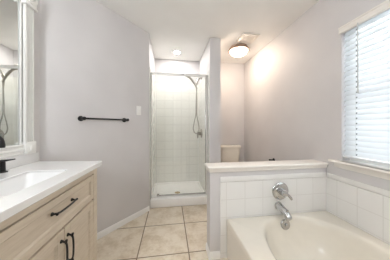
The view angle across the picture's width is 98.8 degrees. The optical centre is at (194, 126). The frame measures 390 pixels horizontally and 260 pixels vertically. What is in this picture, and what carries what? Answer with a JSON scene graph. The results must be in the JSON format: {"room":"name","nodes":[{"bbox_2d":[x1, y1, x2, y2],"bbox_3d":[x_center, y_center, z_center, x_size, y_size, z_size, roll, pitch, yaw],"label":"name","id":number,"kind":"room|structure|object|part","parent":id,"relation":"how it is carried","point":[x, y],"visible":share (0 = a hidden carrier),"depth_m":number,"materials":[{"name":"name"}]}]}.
{"room":"bathroom","nodes":[
{"label":"bathroom","id":0,"kind":"room"},
{"bbox_2d":[34,0,39,160],"bbox_3d":[-1.145,-0.064,0.285,0.120,2.440,2.104,0,0,-9],"label":"wall","id":1,"kind":"structure","parent":0,"point":[36,15],"depth_m":1.31,"materials":[{"name":"beige paint"}]},
{"bbox_2d":[0,0,37,158],"bbox_3d":[-1.128,-0.394,0.792,0.059,1.180,0.930,0,0,-9],"label":"framed mirror","id":2,"kind":"object","parent":1,"relation":"attached to","point":[16,16],"visible":1,"depth_m":1.12,"materials":[{"name":"white wood"}]},
{"bbox_2d":[0,0,18,145],"bbox_3d":[-1.152,-0.377,0.788,0.009,1.005,0.721,0,0,-9],"label":"mirror glass","id":3,"kind":"object","parent":2,"relation":"on","point":[9,9],"depth_m":1.07,"materials":[{"name":"silver metal"}]},
{"bbox_3d":[-1.140,0.166,0.790,0.034,0.060,0.753,0,0,-9],"label":"rail","id":4,"kind":"part","parent":2,"relation":"part of","materials":[{"name":"white wood"}]},
{"bbox_3d":[-1.138,-0.409,0.790,0.025,1.100,0.753,0,0,-9],"label":"bead moulding","id":5,"kind":"part","parent":2,"relation":"part of","materials":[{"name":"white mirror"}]},
{"bbox_2d":[0,152,38,169],"bbox_3d":[-1.154,0.234,0.822,0.018,0.073,0.968,0,0,-9],"label":"backsplash","id":6,"kind":"structure","parent":1,"relation":"attached to","point":[20,160],"depth_m":1.15,"materials":[{"name":"white stone"}]},
{"bbox_2d":[40,0,148,232],"bbox_3d":[-0.998,-0.064,1.817,0.104,2.440,1.203,0,0,32],"label":"wall","id":7,"kind":"structure","parent":0,"point":[94,61],"depth_m":1.74,"materials":[{"name":"beige paint"}]},
{"bbox_2d":[78,116,128,121],"bbox_3d":[-0.929,-0.075,1.757,0.077,0.050,0.511,0,0,32],"label":"towel bar","id":8,"kind":"object","parent":7,"relation":"attached to","point":[80,118],"visible":1,"depth_m":1.66,"materials":[{"name":"black metal"}]},
{"bbox_3d":[-1.052,-0.075,1.563,0.077,0.050,0.050,0,0,32],"label":"post","id":9,"kind":"part","parent":8,"relation":"part of","materials":[{"name":"black metal"}]},
{"bbox_2d":[97,206,149,239],"bbox_3d":[-0.924,1.125,1.825,0.013,0.063,1.109,0,0,32],"label":"baseboard","id":10,"kind":"structure","parent":7,"relation":"attached to","point":[119,224],"depth_m":1.93,"materials":[{"name":"white paint"}]},
{"bbox_2d":[136,106,140,114],"bbox_3d":[-0.722,-0.204,2.148,0.010,0.116,0.072,0,0,32],"label":"light switch","id":11,"kind":"object","parent":7,"relation":"attached to","point":[138,108],"visible":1,"depth_m":2.14,"materials":[{"name":"white plastic"}]},
{"bbox_2d":[149,35,154,80],"bbox_3d":[-0.759,-0.064,2.731,0.120,2.440,0.854,0,0,-9],"label":"wall","id":12,"kind":"structure","parent":0,"point":[151,54],"depth_m":2.61,"materials":[{"name":"beige paint"}]},
{"bbox_2d":[149,67,154,206],"bbox_3d":[-0.695,0.166,2.736,0.008,1.980,0.847,0,0,-9],"label":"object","id":13,"kind":"structure","parent":12,"relation":"attached to","point":[153,81],"depth_m":2.68,"materials":[{"name":"tile"}]},
{"bbox_2d":[97,204,227,259],"bbox_3d":[0.043,1.216,1.397,2.900,0.120,4.050,0,0,-9],"label":"floor","id":14,"kind":"structure","parent":0,"point":[178,232],"depth_m":1.72,"materials":[{"name":"beige tile"}]},
{"bbox_2d":[0,168,96,259],"bbox_3d":[-0.902,0.731,0.821,0.511,0.850,0.852,0,0,-9],"label":"vanity cabinet","id":15,"kind":"object","parent":14,"relation":"on","point":[62,225],"visible":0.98,"depth_m":0.83,"materials":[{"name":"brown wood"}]},
{"bbox_3d":[-0.668,0.785,0.683,0.019,0.499,0.392,0,0,-9],"label":"door","id":16,"kind":"part","parent":15,"relation":"part of","materials":[{"name":"brown wood"}]},
{"bbox_3d":[-0.666,0.785,0.683,0.008,0.399,0.292,0,0,-9],"label":"inset panel","id":17,"kind":"part","parent":15,"relation":"part of","materials":[{"name":"brown wood"}]},
{"bbox_2d":[0,161,101,222],"bbox_3d":[-0.915,0.344,0.857,0.500,0.146,0.967,0,0,-9],"label":"countertop","id":18,"kind":"structure","parent":15,"relation":"on","point":[23,186],"depth_m":0.91,"materials":[{"name":"white stone"}]},
{"bbox_2d":[0,136,15,172],"bbox_3d":[-1.041,0.151,0.820,0.178,0.241,0.438,0,0,-9],"label":"sink faucet","id":19,"kind":"object","parent":18,"relation":"on","point":[2,141],"visible":1,"depth_m":0.97,"materials":[{"name":"black metal"}]},
{"bbox_3d":[-1.038,0.151,0.820,0.172,0.241,0.052,0,0,-9],"label":"spout","id":20,"kind":"part","parent":19,"relation":"part of","materials":[{"name":"black metal"}]},
{"bbox_3d":[-1.134,0.238,0.985,0.044,0.066,0.044,0,0,-9],"label":"handle","id":21,"kind":"part","parent":19,"relation":"part of","materials":[{"name":"black metal"}]},
{"bbox_2d":[0,172,62,196],"bbox_3d":[-0.872,0.350,0.830,0.242,0.134,0.430,0,0,-9],"label":"sink basin","id":22,"kind":"object","parent":18,"relation":"in","point":[14,184],"depth_m":0.94,"materials":[{"name":"white ceramic"}]},
{"bbox_3d":[-0.669,0.414,0.867,0.035,0.018,0.178,0,0,-9],"label":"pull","id":23,"kind":"part","parent":15,"relation":"part of","materials":[{"name":"black metal"}]},
{"bbox_3d":[-0.667,0.658,0.855,0.035,0.158,0.018,0,0,-9],"label":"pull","id":24,"kind":"part","parent":15,"relation":"part of","materials":[{"name":"black metal"}]},
{"bbox_3d":[-0.675,0.658,0.910,0.035,0.158,0.018,0,0,-9],"label":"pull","id":25,"kind":"part","parent":15,"relation":"part of","materials":[{"name":"black metal"}]},
{"bbox_3d":[-0.723,0.785,1.049,0.019,0.499,0.334,0,0,-9],"label":"door","id":26,"kind":"part","parent":15,"relation":"part of","materials":[{"name":"brown wood"}]},
{"bbox_3d":[-0.721,0.785,1.049,0.008,0.399,0.234,0,0,-9],"label":"inset panel","id":27,"kind":"part","parent":15,"relation":"part of","materials":[{"name":"brown wood"}]},
{"bbox_2d":[150,181,206,207],"bbox_3d":[-0.276,1.096,2.813,0.842,0.120,0.816,0,0,-9],"label":"shower tray","id":28,"kind":"object","parent":14,"relation":"on","point":[165,188],"visible":0.82,"depth_m":2.59,"materials":[{"name":"white plastic"}]},
{"bbox_2d":[151,72,207,197],"bbox_3d":[-0.228,0.123,2.494,0.842,1.825,0.032,0,0,-9],"label":"shower enclosure","id":29,"kind":"object","parent":28,"relation":"on","point":[152,73],"visible":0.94,"depth_m":2.50,"materials":[{"name":"silver metal"}]},
{"bbox_3d":[-0.228,-0.772,2.494,0.842,0.034,0.032,0,0,-9],"label":"header rail","id":30,"kind":"part","parent":29,"relation":"part of","materials":[{"name":"silver metal"}]},
{"bbox_3d":[-0.198,1.016,2.498,0.733,0.017,0.014,0,0,-9],"label":"rail","id":31,"kind":"part","parent":29,"relation":"part of","materials":[{"name":"silver metal"}]},
{"bbox_2d":[221,145,240,161],"bbox_3d":[0.710,0.761,3.017,0.438,0.789,0.692,0,0,-9],"label":"toilet","id":32,"kind":"object","parent":14,"relation":"on","point":[229,153],"visible":0.22,"depth_m":3.17,"materials":[{"name":"ceramic"}]},
{"bbox_3d":[0.673,0.401,3.260,0.438,0.067,0.200,0,0,-9],"label":"tank lid","id":33,"kind":"part","parent":32,"relation":"part of","materials":[{"name":"ceramic"}]},
{"bbox_2d":[227,211,389,259],"bbox_3d":[0.887,0.983,0.796,1.002,0.347,1.511,0,0,-9],"label":"bathtub","id":34,"kind":"object","parent":14,"relation":"on","point":[317,235],"visible":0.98,"depth_m":1.36,"materials":[{"name":"white ceramic"}]},
{"bbox_3d":[0.795,0.865,1.473,0.086,0.088,0.039,0,0,-9],"label":"overflow plate","id":35,"kind":"part","parent":34,"relation":"part of","materials":[{"name":"silver metal"}]},
{"bbox_2d":[155,59,243,161],"bbox_3d":[0.113,-0.064,3.354,2.030,2.440,0.120,0,0,-9],"label":"wall","id":36,"kind":"structure","parent":0,"point":[232,74],"depth_m":3.38,"materials":[{"name":"beige paint"}]},
{"bbox_2d":[155,83,198,182],"bbox_3d":[-0.337,0.166,3.222,0.860,1.980,0.008,0,0,-9],"label":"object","id":37,"kind":"structure","parent":36,"relation":"attached to","point":[176,142],"depth_m":3.21,"materials":[{"name":"tile"}]},
{"bbox_2d":[96,0,318,63],"bbox_3d":[0.043,-1.334,1.397,2.900,0.100,4.050,0,0,-9],"label":"ceiling","id":38,"kind":"structure","parent":0,"point":[186,27],"depth_m":2.02,"materials":[{"name":"paint"}]},
{"bbox_2d":[228,43,248,56],"bbox_3d":[0.710,-1.214,2.715,0.336,0.139,0.336,0,0,-9],"label":"flush ceiling light","id":39,"kind":"object","parent":38,"relation":"attached to","point":[240,49],"visible":1,"depth_m":2.62,"materials":[{"name":"white glass"}]},
{"bbox_3d":[0.710,-1.190,2.715,0.272,0.089,0.272,0,0,-9],"label":"lamp shade","id":40,"kind":"part","parent":39,"relation":"part of","materials":[{"name":"white glass"}]},
{"bbox_2d":[237,33,259,42],"bbox_3d":[0.764,-1.275,2.420,0.246,0.018,0.230,0,0,-9],"label":"ceiling vent","id":41,"kind":"object","parent":38,"relation":"in","point":[245,37],"visible":1,"depth_m":2.40,"materials":[{"name":"white plastic"}]},
{"bbox_2d":[199,38,220,162],"bbox_3d":[0.232,-0.064,2.869,0.160,2.440,0.875,0,0,-9],"label":"wall partition","id":42,"kind":"structure","parent":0,"point":[210,60],"depth_m":2.44,"materials":[{"name":"beige paint"}]},
{"bbox_2d":[184,72,201,133],"bbox_3d":[-0.038,-0.405,2.962,0.330,1.078,0.116,0,0,-9],"label":"shower","id":43,"kind":"object","parent":42,"relation":"attached to","point":[190,78],"visible":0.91,"depth_m":2.97,"materials":[{"name":"silver metal"}]},
{"bbox_2d":[197,129,201,137],"bbox_3d":[0.076,0.127,3.025,0.085,0.173,0.170,0,0,-9],"label":"shower valve","id":44,"kind":"object","parent":42,"relation":"attached to","point":[200,131],"visible":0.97,"depth_m":3.00,"materials":[{"name":"silver metal"}]},
{"bbox_2d":[199,70,209,190],"bbox_3d":[0.149,0.166,2.852,0.008,1.980,0.867,0,0,-9],"label":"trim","id":45,"kind":"structure","parent":42,"relation":"attached to","point":[202,83],"depth_m":2.85,"materials":[{"name":"tile"}]},
{"bbox_2d":[207,168,325,251],"bbox_3d":[0.695,0.778,1.601,1.160,0.755,0.120,0,0,-9],"label":"wall","id":46,"kind":"structure","parent":0,"point":[213,179],"depth_m":1.47,"materials":[{"name":"beige paint"}]},
{"bbox_2d":[206,242,209,259],"bbox_3d":[0.116,1.125,1.507,0.013,0.063,0.133,0,0,-9],"label":"baseboard","id":47,"kind":"structure","parent":46,"relation":"attached to","point":[207,247],"depth_m":1.49,"materials":[{"name":"white paint"}]},
{"bbox_2d":[210,251,219,259],"bbox_3d":[0.175,1.125,1.456,0.089,0.063,0.013,0,0,-9],"label":"baseboard","id":48,"kind":"structure","parent":46,"relation":"attached to","point":[214,255],"depth_m":1.45,"materials":[{"name":"white paint"}]},
{"bbox_2d":[204,159,328,172],"bbox_3d":[0.685,0.376,1.599,1.180,0.051,0.184,0,0,-9],"label":"trim","id":49,"kind":"structure","parent":46,"relation":"on","point":[283,164],"depth_m":1.53,"materials":[{"name":"beige paint"}]},
{"bbox_2d":[220,177,325,258],"bbox_3d":[0.750,0.824,1.544,1.069,0.665,0.008,0,0,-9],"label":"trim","id":50,"kind":"structure","parent":46,"relation":"attached to","point":[238,199],"depth_m":1.52,"materials":[{"name":"tile"}]},
{"bbox_2d":[220,172,325,181],"bbox_3d":[0.746,0.467,1.543,1.061,0.045,0.009,0,0,-9],"label":"trim","id":51,"kind":"structure","parent":46,"relation":"attached to","point":[318,174],"depth_m":1.53,"materials":[{"name":"white tile"}]},
{"bbox_2d":[272,182,292,199],"bbox_3d":[0.794,0.596,1.502,0.162,0.162,0.088,0,0,-9],"label":"tub valve","id":52,"kind":"object","parent":46,"relation":"attached to","point":[280,189],"visible":1,"depth_m":1.52,"materials":[{"name":"silver metal"}]},
{"bbox_3d":[0.817,0.612,1.482,0.099,0.089,0.043,0,0,-9],"label":"lever handle","id":53,"kind":"part","parent":52,"relation":"part of","materials":[{"name":"silver metal"}]},
{"bbox_2d":[275,201,291,220],"bbox_3d":[0.783,0.751,1.474,0.078,0.118,0.148,0,0,-9],"label":"tub spout","id":54,"kind":"object","parent":46,"relation":"attached to","point":[278,205],"visible":1,"depth_m":1.46,"materials":[{"name":"silver metal"}]},
{"bbox_2d":[244,0,389,190],"bbox_3d":[1.362,-0.064,1.539,0.140,2.440,3.840,0,0,-9],"label":"wall","id":55,"kind":"structure","parent":0,"point":[294,87],"depth_m":1.89,"materials":[{"name":"beige paint"}]},
{"bbox_2d":[326,177,389,244],"bbox_3d":[1.389,0.824,0.862,0.008,0.665,1.532,0,0,-9],"label":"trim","id":56,"kind":"structure","parent":55,"relation":"attached to","point":[369,211],"depth_m":1.33,"materials":[{"name":"tile"}]},
{"bbox_2d":[326,172,389,196],"bbox_3d":[1.388,0.467,0.861,0.009,0.045,1.531,0,0,-9],"label":"trim","id":57,"kind":"structure","parent":55,"relation":"attached to","point":[378,190],"depth_m":1.33,"materials":[{"name":"white tile"}]},
{"bbox_2d":[328,15,389,179],"bbox_3d":[1.430,-0.257,0.912,0.181,1.255,1.340,0,0,-9],"label":"window","id":58,"kind":"structure","parent":55,"relation":"in","point":[364,167],"depth_m":1.32,"materials":[{"name":"white paint"}]},
{"bbox_3d":[1.405,0.314,0.909,0.131,0.022,1.340,0,0,-9],"label":"sill","id":59,"kind":"part","parent":58,"relation":"part of","materials":[{"name":"beige paint"}]},
{"bbox_2d":[338,0,389,164],"bbox_3d":[1.403,-0.301,0.913,0.096,1.147,1.179,0,0,-9],"label":"blind","id":60,"kind":"object","parent":58,"relation":"attached to","point":[367,120],"visible":1,"depth_m":1.30,"materials":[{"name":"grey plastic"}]},
{"bbox_3d":[1.415,0.264,0.916,0.054,0.017,1.134,0,0,-9],"label":"rail","id":61,"kind":"part","parent":60,"relation":"part of","materials":[{"name":"white plastic"}]},
{"bbox_3d":[1.423,-0.852,0.917,0.056,0.045,1.122,0,0,-9],"label":"head rail","id":62,"kind":"part","parent":60,"relation":"part of","materials":[{"name":"white plastic"}]}
]}

